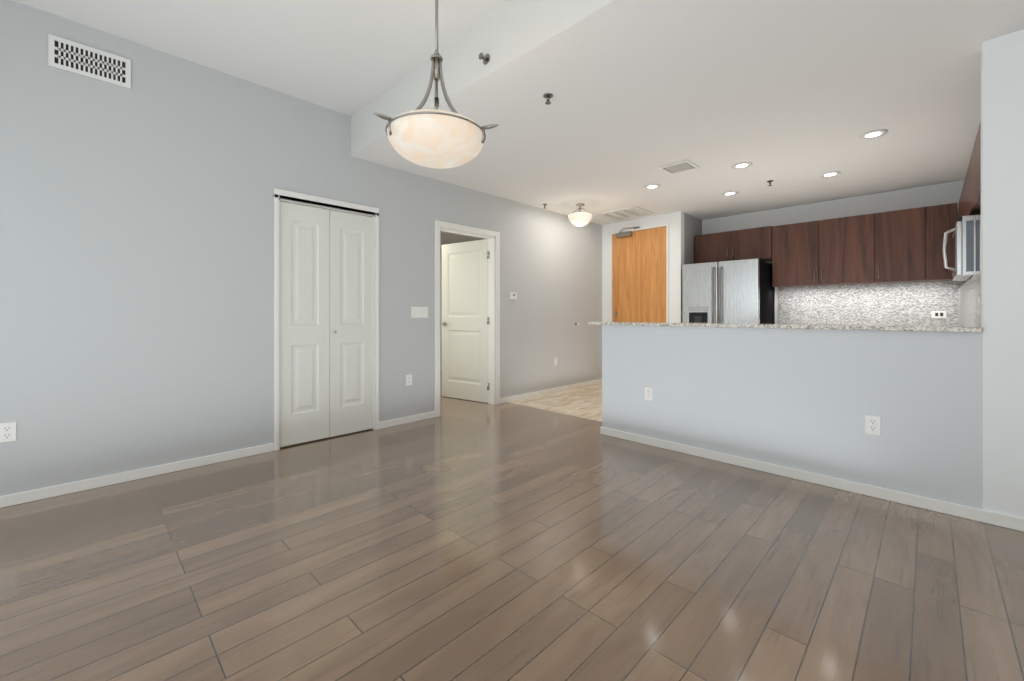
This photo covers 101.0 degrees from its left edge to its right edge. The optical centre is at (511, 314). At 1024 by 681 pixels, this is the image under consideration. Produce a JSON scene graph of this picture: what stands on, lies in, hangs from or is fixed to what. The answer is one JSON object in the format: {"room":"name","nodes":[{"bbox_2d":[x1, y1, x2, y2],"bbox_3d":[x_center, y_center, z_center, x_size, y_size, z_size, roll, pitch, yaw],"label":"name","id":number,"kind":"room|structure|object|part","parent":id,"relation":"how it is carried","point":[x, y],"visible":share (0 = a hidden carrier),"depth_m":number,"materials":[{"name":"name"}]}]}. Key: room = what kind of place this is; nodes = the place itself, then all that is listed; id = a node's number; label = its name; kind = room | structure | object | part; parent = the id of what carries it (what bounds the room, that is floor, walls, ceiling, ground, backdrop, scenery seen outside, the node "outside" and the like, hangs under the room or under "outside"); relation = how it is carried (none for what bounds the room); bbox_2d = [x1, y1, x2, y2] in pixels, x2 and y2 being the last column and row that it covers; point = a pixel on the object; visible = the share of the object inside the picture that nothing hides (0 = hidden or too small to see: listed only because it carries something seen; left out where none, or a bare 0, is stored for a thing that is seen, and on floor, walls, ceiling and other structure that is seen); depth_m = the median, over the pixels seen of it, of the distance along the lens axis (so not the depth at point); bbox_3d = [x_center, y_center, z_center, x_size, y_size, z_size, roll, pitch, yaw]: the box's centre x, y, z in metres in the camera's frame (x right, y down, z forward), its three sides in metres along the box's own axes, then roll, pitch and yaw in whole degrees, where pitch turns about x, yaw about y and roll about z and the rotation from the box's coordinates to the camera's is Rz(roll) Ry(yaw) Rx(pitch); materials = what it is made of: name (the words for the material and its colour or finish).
{"room":"empty living room","nodes":[
{"label":"empty living room","id":0,"kind":"room"},
{"bbox_2d":[13,0,506,115],"bbox_3d":[-0.407,-1.940,0.634,6.570,0.120,3.230,0,0,45],"label":"ceiling","id":1,"kind":"structure","parent":0,"point":[350,57],"depth_m":2.83,"materials":[{"name":"white paint"}]},
{"bbox_2d":[374,0,497,168],"bbox_3d":[-0.387,-1.306,2.015,0.551,1.148,0.556,0,0,45],"label":"pendant light","id":2,"kind":"object","parent":1,"relation":"hanging from","point":[436,58],"depth_m":1.92,"materials":[{"name":"white glass"}]},
{"bbox_3d":[-0.366,-0.815,2.049,0.464,0.166,0.464,0,0,45],"label":"pendant light shade","id":3,"kind":"part","parent":2,"relation":"part of","materials":[{"name":"white glass"}]},
{"bbox_2d":[0,0,601,495],"bbox_3d":[-1.130,-0.420,4.491,0.120,3.120,7.800,0,0,45],"label":"wall","id":4,"kind":"structure","parent":0,"point":[136,276],"depth_m":3.08,"materials":[{"name":"grey paint"}]},
{"bbox_2d":[0,422,15,442],"bbox_3d":[-2.999,0.700,2.507,0.009,0.115,0.072,0,0,45],"label":"electrical outlet","id":5,"kind":"object","parent":4,"relation":"attached to","point":[8,432],"visible":1,"depth_m":2.51,"materials":[{"name":"white plastic"}]},
{"bbox_2d":[48,34,130,88],"bbox_3d":[-2.749,-1.645,2.758,0.012,0.195,0.380,0,0,45],"label":"air vent","id":6,"kind":"object","parent":4,"relation":"in","point":[77,58],"visible":1,"depth_m":2.75,"materials":[{"name":"white metal"}]},
{"bbox_2d":[0,443,273,507],"bbox_3d":[-2.837,1.106,2.670,0.013,0.068,2.411,0,0,45],"label":"baseboard","id":7,"kind":"structure","parent":4,"relation":"attached to","point":[62,489],"depth_m":2.87,"materials":[{"name":"white wood"}]},
{"bbox_2d":[280,201,372,446],"bbox_3d":[-1.672,0.083,3.877,0.072,2.090,0.849,0,0,45],"label":"closet bifold doors","id":8,"kind":"structure","parent":4,"relation":"in","point":[326,323],"depth_m":3.85,"materials":[{"name":"white wood"}]},
{"bbox_2d":[274,188,378,450],"bbox_3d":[-1.699,0.043,3.904,0.136,2.195,0.943,0,0,45],"label":"trim","id":9,"kind":"structure","parent":4,"relation":"attached to","point":[313,201],"depth_m":3.75,"materials":[{"name":"white wood"}]},
{"bbox_2d":[379,411,434,428],"bbox_3d":[-1.091,1.106,4.436,0.013,0.068,0.668,0,0,45],"label":"baseboard","id":10,"kind":"structure","parent":4,"relation":"attached to","point":[389,423],"depth_m":4.41,"materials":[{"name":"white wood"}]},
{"bbox_2d":[406,374,411,385],"bbox_3d":[-1.084,0.690,4.445,0.009,0.115,0.072,0,0,45],"label":"electrical outlet","id":11,"kind":"object","parent":4,"relation":"attached to","point":[408,379],"visible":1,"depth_m":4.44,"materials":[{"name":"white plastic"}]},
{"bbox_2d":[411,306,427,317],"bbox_3d":[-0.992,-0.025,4.537,0.010,0.120,0.210,0,0,45],"label":"switch","id":12,"kind":"object","parent":4,"relation":"attached to","point":[419,312],"visible":1,"depth_m":4.53,"materials":[{"name":"white plastic"}]},
{"bbox_2d":[442,239,487,402],"bbox_3d":[-0.652,0.082,5.638,0.809,2.100,0.223,0,0,45],"label":"bedroom door","id":13,"kind":"structure","parent":4,"relation":"in","point":[464,320],"depth_m":5.63,"materials":[{"name":"white wood"}]},
{"bbox_2d":[434,220,499,416],"bbox_3d":[-0.555,0.046,5.072,0.152,2.188,0.991,0,0,45],"label":"door frame","id":14,"kind":"structure","parent":4,"relation":"attached to","point":[493,237],"depth_m":5.33,"materials":[{"name":"white wood"}]},
{"bbox_2d":[487,251,489,389],"bbox_3d":[-0.305,0.080,5.398,0.042,1.776,0.012,0,0,45],"label":"door hinges","id":15,"kind":"object","parent":4,"relation":"attached to","point":[488,320],"depth_m":5.40,"materials":[{"name":"silver metal"}]},
{"bbox_2d":[510,292,516,299],"bbox_3d":[0.023,-0.245,5.552,0.028,0.095,0.125,0,0,45],"label":"thermostat","id":16,"kind":"object","parent":4,"relation":"attached to","point":[513,295],"visible":1,"depth_m":5.54,"materials":[{"name":"white plastic"}]},
{"bbox_2d":[500,379,601,403],"bbox_3d":[0.679,1.106,6.227,0.013,0.068,2.387,0,0,45],"label":"baseboard","id":17,"kind":"structure","parent":4,"relation":"attached to","point":[532,394],"depth_m":6.04,"materials":[{"name":"white wood"}]},
{"bbox_2d":[440,371,465,404],"bbox_3d":[-1.735,1.190,6.425,2.700,0.100,4.700,0,0,45],"label":"floor","id":18,"kind":"structure","parent":0,"point":[444,399],"depth_m":5.73,"materials":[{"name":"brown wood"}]},
{"bbox_2d":[440,231,483,370],"bbox_3d":[-1.600,-0.180,6.291,3.080,2.640,4.700,0,0,45],"label":"wall","id":19,"kind":"structure","parent":0,"point":[448,238],"depth_m":7.80,"materials":[{"name":"grey paint"}]},
{"bbox_2d":[0,400,1023,680],"bbox_3d":[0.190,1.190,1.401,7.100,0.100,5.460,0,0,45],"label":"floor","id":20,"kind":"structure","parent":0,"point":[466,540],"depth_m":1.87,"materials":[{"name":"brown wood"}]},
{"bbox_2d":[509,383,601,421],"bbox_3d":[2.624,1.190,5.181,5.250,0.100,3.340,0,0,45],"label":"floor","id":21,"kind":"structure","parent":0,"point":[584,402],"depth_m":5.47,"materials":[{"name":"beige tile"}]},
{"bbox_2d":[682,258,774,323],"bbox_3d":[3.064,0.210,6.003,0.980,1.860,0.893,0,0,45],"label":"refrigerator","id":22,"kind":"object","parent":21,"relation":"on","point":[737,291],"visible":0.48,"depth_m":5.68,"materials":[{"name":"silver metal"}]},
{"bbox_2d":[602,212,683,321],"bbox_3d":[2.029,-0.180,6.655,1.330,2.640,0.120,0,0,45],"label":"wall","id":23,"kind":"structure","parent":0,"point":[675,221],"depth_m":6.25,"materials":[{"name":"white paint"}]},
{"bbox_2d":[613,227,665,321],"bbox_3d":[1.976,-0.091,6.617,0.922,2.450,0.119,0,0,45],"label":"entry door","id":24,"kind":"structure","parent":23,"relation":"in","point":[639,276],"depth_m":6.60,"materials":[{"name":"brown wood"}]},
{"bbox_2d":[616,226,639,237],"bbox_3d":[1.806,-1.308,6.679,0.400,0.127,0.175,0,0,45],"label":"door closer","id":25,"kind":"object","parent":24,"relation":"attached to","point":[621,235],"depth_m":6.71,"materials":[{"name":"silver metal"}]},
{"bbox_2d":[610,224,668,321],"bbox_3d":[1.973,-0.105,6.613,0.990,2.490,0.021,0,0,45],"label":"door frame","id":26,"kind":"structure","parent":23,"relation":"attached to","point":[667,270],"depth_m":6.28,"materials":[{"name":"white"}]},
{"bbox_2d":[351,0,1023,224],"bbox_3d":[2.579,-1.750,3.656,6.570,0.500,5.274,0,0,45],"label":"ceiling","id":27,"kind":"structure","parent":0,"point":[793,100],"depth_m":2.99,"materials":[{"name":"white paint"}]},
{"bbox_2d":[478,52,489,64],"bbox_3d":[-0.176,-1.605,2.639,0.064,0.064,0.054,0,0,45],"label":"sprinkler","id":28,"kind":"object","parent":27,"relation":"attached to","point":[486,58],"visible":1,"depth_m":2.64,"materials":[{"name":"silver metal"}]},
{"bbox_2d":[543,93,552,104],"bbox_3d":[0.247,-1.473,2.891,0.064,0.054,0.064,0,0,45],"label":"sprinkler","id":29,"kind":"object","parent":27,"relation":"attached to","point":[547,96],"visible":1,"depth_m":2.88,"materials":[{"name":"silver metal"}]},
{"bbox_2d":[568,203,592,226],"bbox_3d":[0.926,-1.350,5.745,0.330,0.300,0.336,0,0,45],"label":"light","id":30,"kind":"object","parent":27,"relation":"hanging from","point":[579,219],"visible":1,"depth_m":5.65,"materials":[{"name":"white glass"}]},
{"bbox_2d":[592,206,654,221],"bbox_3d":[1.660,-1.494,6.317,0.720,0.012,0.620,0,0,45],"label":"ceiling vent","id":31,"kind":"object","parent":27,"relation":"in","point":[624,214],"visible":0.98,"depth_m":6.29,"materials":[{"name":"white metal"}]},
{"bbox_2d":[644,184,659,188],"bbox_3d":[1.639,-1.494,4.931,0.180,0.008,0.180,0,0,45],"label":"recessed light","id":32,"kind":"object","parent":27,"relation":"in","point":[652,186],"visible":0.98,"depth_m":4.93,"materials":[{"name":"white glass"}]},
{"bbox_2d":[658,160,699,174],"bbox_3d":[1.700,-1.494,4.295,0.300,0.012,0.300,0,0,45],"label":"ceiling vent","id":33,"kind":"object","parent":27,"relation":"in","point":[679,167],"visible":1,"depth_m":4.28,"materials":[{"name":"white metal"}]},
{"bbox_2d":[722,191,737,195],"bbox_3d":[2.692,-1.494,5.213,0.180,0.008,0.180,0,0,45],"label":"recessed light","id":34,"kind":"object","parent":27,"relation":"in","point":[729,193],"visible":0.96,"depth_m":5.20,"materials":[{"name":"white glass"}]},
{"bbox_2d":[732,162,751,168],"bbox_3d":[2.308,-1.494,4.234,0.180,0.008,0.180,0,0,45],"label":"recessed light","id":35,"kind":"object","parent":27,"relation":"in","point":[742,165],"visible":0.96,"depth_m":4.23,"materials":[{"name":"white glass"}]},
{"bbox_2d":[820,171,840,176],"bbox_3d":[3.396,-1.494,4.503,0.180,0.008,0.180,0,0,45],"label":"recessed light","id":36,"kind":"object","parent":27,"relation":"in","point":[831,174],"visible":0.98,"depth_m":4.50,"materials":[{"name":"white glass"}]},
{"bbox_2d":[859,129,887,138],"bbox_3d":[2.999,-1.494,3.504,0.180,0.008,0.180,0,0,45],"label":"recessed light","id":37,"kind":"object","parent":27,"relation":"in","point":[873,134],"visible":1,"depth_m":3.50,"materials":[{"name":"white glass"}]},
{"bbox_2d":[684,213,701,263],"bbox_3d":[2.783,-0.180,6.557,0.120,2.640,0.800,0,0,45],"label":"wall","id":38,"kind":"structure","parent":0,"point":[692,227],"depth_m":6.39,"materials":[{"name":"grey paint"}]},
{"bbox_2d":[602,29,1023,518],"bbox_3d":[2.549,-0.180,2.451,4.620,2.640,0.130,0,0,45],"label":"wall","id":39,"kind":"structure","parent":0,"point":[807,400],"depth_m":2.60,"materials":[{"name":"white paint"}]},
{"bbox_2d":[645,387,652,400],"bbox_3d":[1.195,0.692,3.692,0.072,0.115,0.009,0,0,45],"label":"outlet","id":40,"kind":"object","parent":39,"relation":"attached to","point":[648,393],"visible":1,"depth_m":3.68,"materials":[{"name":"white plastic"}]},
{"bbox_2d":[588,321,982,332],"bbox_3d":[1.778,0.086,3.329,2.570,0.027,0.365,0,0,45],"label":"countertop","id":41,"kind":"structure","parent":39,"relation":"on","point":[975,329],"depth_m":2.85,"materials":[{"name":"stone"}]},
{"bbox_2d":[600,427,1023,531],"bbox_3d":[2.493,1.106,2.425,4.603,0.068,0.047,0,0,45],"label":"baseboard","id":42,"kind":"structure","parent":39,"relation":"attached to","point":[988,517],"depth_m":2.74,"materials":[{"name":"white wood"}]},
{"bbox_2d":[865,415,880,435],"bbox_3d":[2.258,0.692,2.641,0.075,0.118,0.009,0,0,45],"label":"outlet","id":43,"kind":"object","parent":39,"relation":"attached to","point":[873,425],"visible":1,"depth_m":2.64,"materials":[{"name":"white plastic"}]},
{"bbox_2d":[702,180,964,323],"bbox_3d":[4.216,-0.180,5.618,3.240,2.640,0.120,0,0,45],"label":"wall","id":44,"kind":"structure","parent":0,"point":[933,195],"depth_m":5.48,"materials":[{"name":"white paint"}]},
{"bbox_2d":[695,226,770,263],"bbox_3d":[3.279,-0.985,6.213,1.030,0.441,0.348,0,0,45],"label":"upper cabinet","id":45,"kind":"object","parent":44,"relation":"attached to","point":[752,243],"depth_m":6.04,"materials":[{"name":"brown wood"}]},
{"bbox_2d":[771,213,874,287],"bbox_3d":[4.025,-0.787,5.475,1.059,0.815,0.348,0,0,45],"label":"upper cabinet","id":46,"kind":"object","parent":44,"relation":"attached to","point":[836,251],"depth_m":5.32,"materials":[{"name":"brown wood"}]},
{"bbox_2d":[778,281,957,325],"bbox_3d":[4.383,-0.085,5.361,1.740,0.590,0.012,0,0,45],"label":"backsplash","id":47,"kind":"structure","parent":44,"relation":"attached to","point":[917,303],"depth_m":5.27,"materials":[{"name":"white stone"}]},
{"bbox_2d":[931,311,945,317],"bbox_3d":[4.896,0.000,4.841,0.120,0.080,0.006,0,0,45],"label":"outlet","id":48,"kind":"object","parent":47,"relation":"attached to","point":[938,314],"visible":1,"depth_m":4.84,"materials":[{"name":"white plastic"}]},
{"bbox_2d":[875,207,926,283],"bbox_3d":[4.554,-0.787,4.953,0.428,0.815,0.348,0,0,45],"label":"upper cabinet","id":49,"kind":"object","parent":44,"relation":"attached to","point":[902,246],"depth_m":4.82,"materials":[{"name":"brown wood"}]},
{"bbox_2d":[927,203,954,281],"bbox_3d":[4.793,-0.787,4.717,0.243,0.815,0.348,0,0,45],"label":"upper cabinet","id":50,"kind":"object","parent":44,"relation":"attached to","point":[940,218],"depth_m":4.61,"materials":[{"name":"brown wood"}]},
{"bbox_2d":[955,203,956,224],"bbox_3d":[4.685,-0.787,4.191,0.323,0.815,0.543,0,0,45],"label":"upper cabinet","id":51,"kind":"object","parent":44,"relation":"attached to","point":[955,203],"depth_m":4.52,"materials":[{"name":"brown wood"}]},
{"bbox_2d":[959,188,962,216],"bbox_3d":[4.307,-0.787,3.808,0.323,0.815,0.532,0,0,45],"label":"upper cabinet","id":52,"kind":"object","parent":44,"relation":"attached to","point":[961,197],"depth_m":4.11,"materials":[{"name":"brown wood"}]},
{"bbox_2d":[954,270,980,326],"bbox_3d":[3.855,-0.038,3.564,0.008,0.495,3.285,0,0,45],"label":"backsplash","id":53,"kind":"structure","parent":44,"relation":"attached to","point":[967,295],"depth_m":3.49,"materials":[{"name":"grey tile"}]},
{"bbox_2d":[963,173,980,215],"bbox_3d":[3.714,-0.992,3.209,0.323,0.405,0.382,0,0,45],"label":"upper cabinet","id":54,"kind":"object","parent":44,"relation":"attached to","point":[965,213],"depth_m":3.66,"materials":[{"name":"brown wood"}]},
{"bbox_2d":[942,214,980,280],"bbox_3d":[3.790,-0.522,3.393,0.472,0.455,0.766,0,0,45],"label":"microwave","id":55,"kind":"object","parent":54,"relation":"attached to","point":[966,253],"visible":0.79,"depth_m":3.21,"materials":[{"name":"silver metal"}]},
{"bbox_2d":[967,158,980,211],"bbox_3d":[3.432,-0.992,2.923,0.323,0.405,0.420,0,0,45],"label":"upper cabinet","id":56,"kind":"object","parent":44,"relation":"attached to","point":[972,205],"depth_m":3.22,"materials":[{"name":"brown wood"}]},
{"bbox_2d":[971,120,980,199],"bbox_3d":[3.136,-0.992,2.624,0.323,0.405,0.422,0,0,45],"label":"upper cabinet","id":57,"kind":"object","parent":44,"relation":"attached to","point":[976,153],"depth_m":2.81,"materials":[{"name":"brown wood"}]}
]}

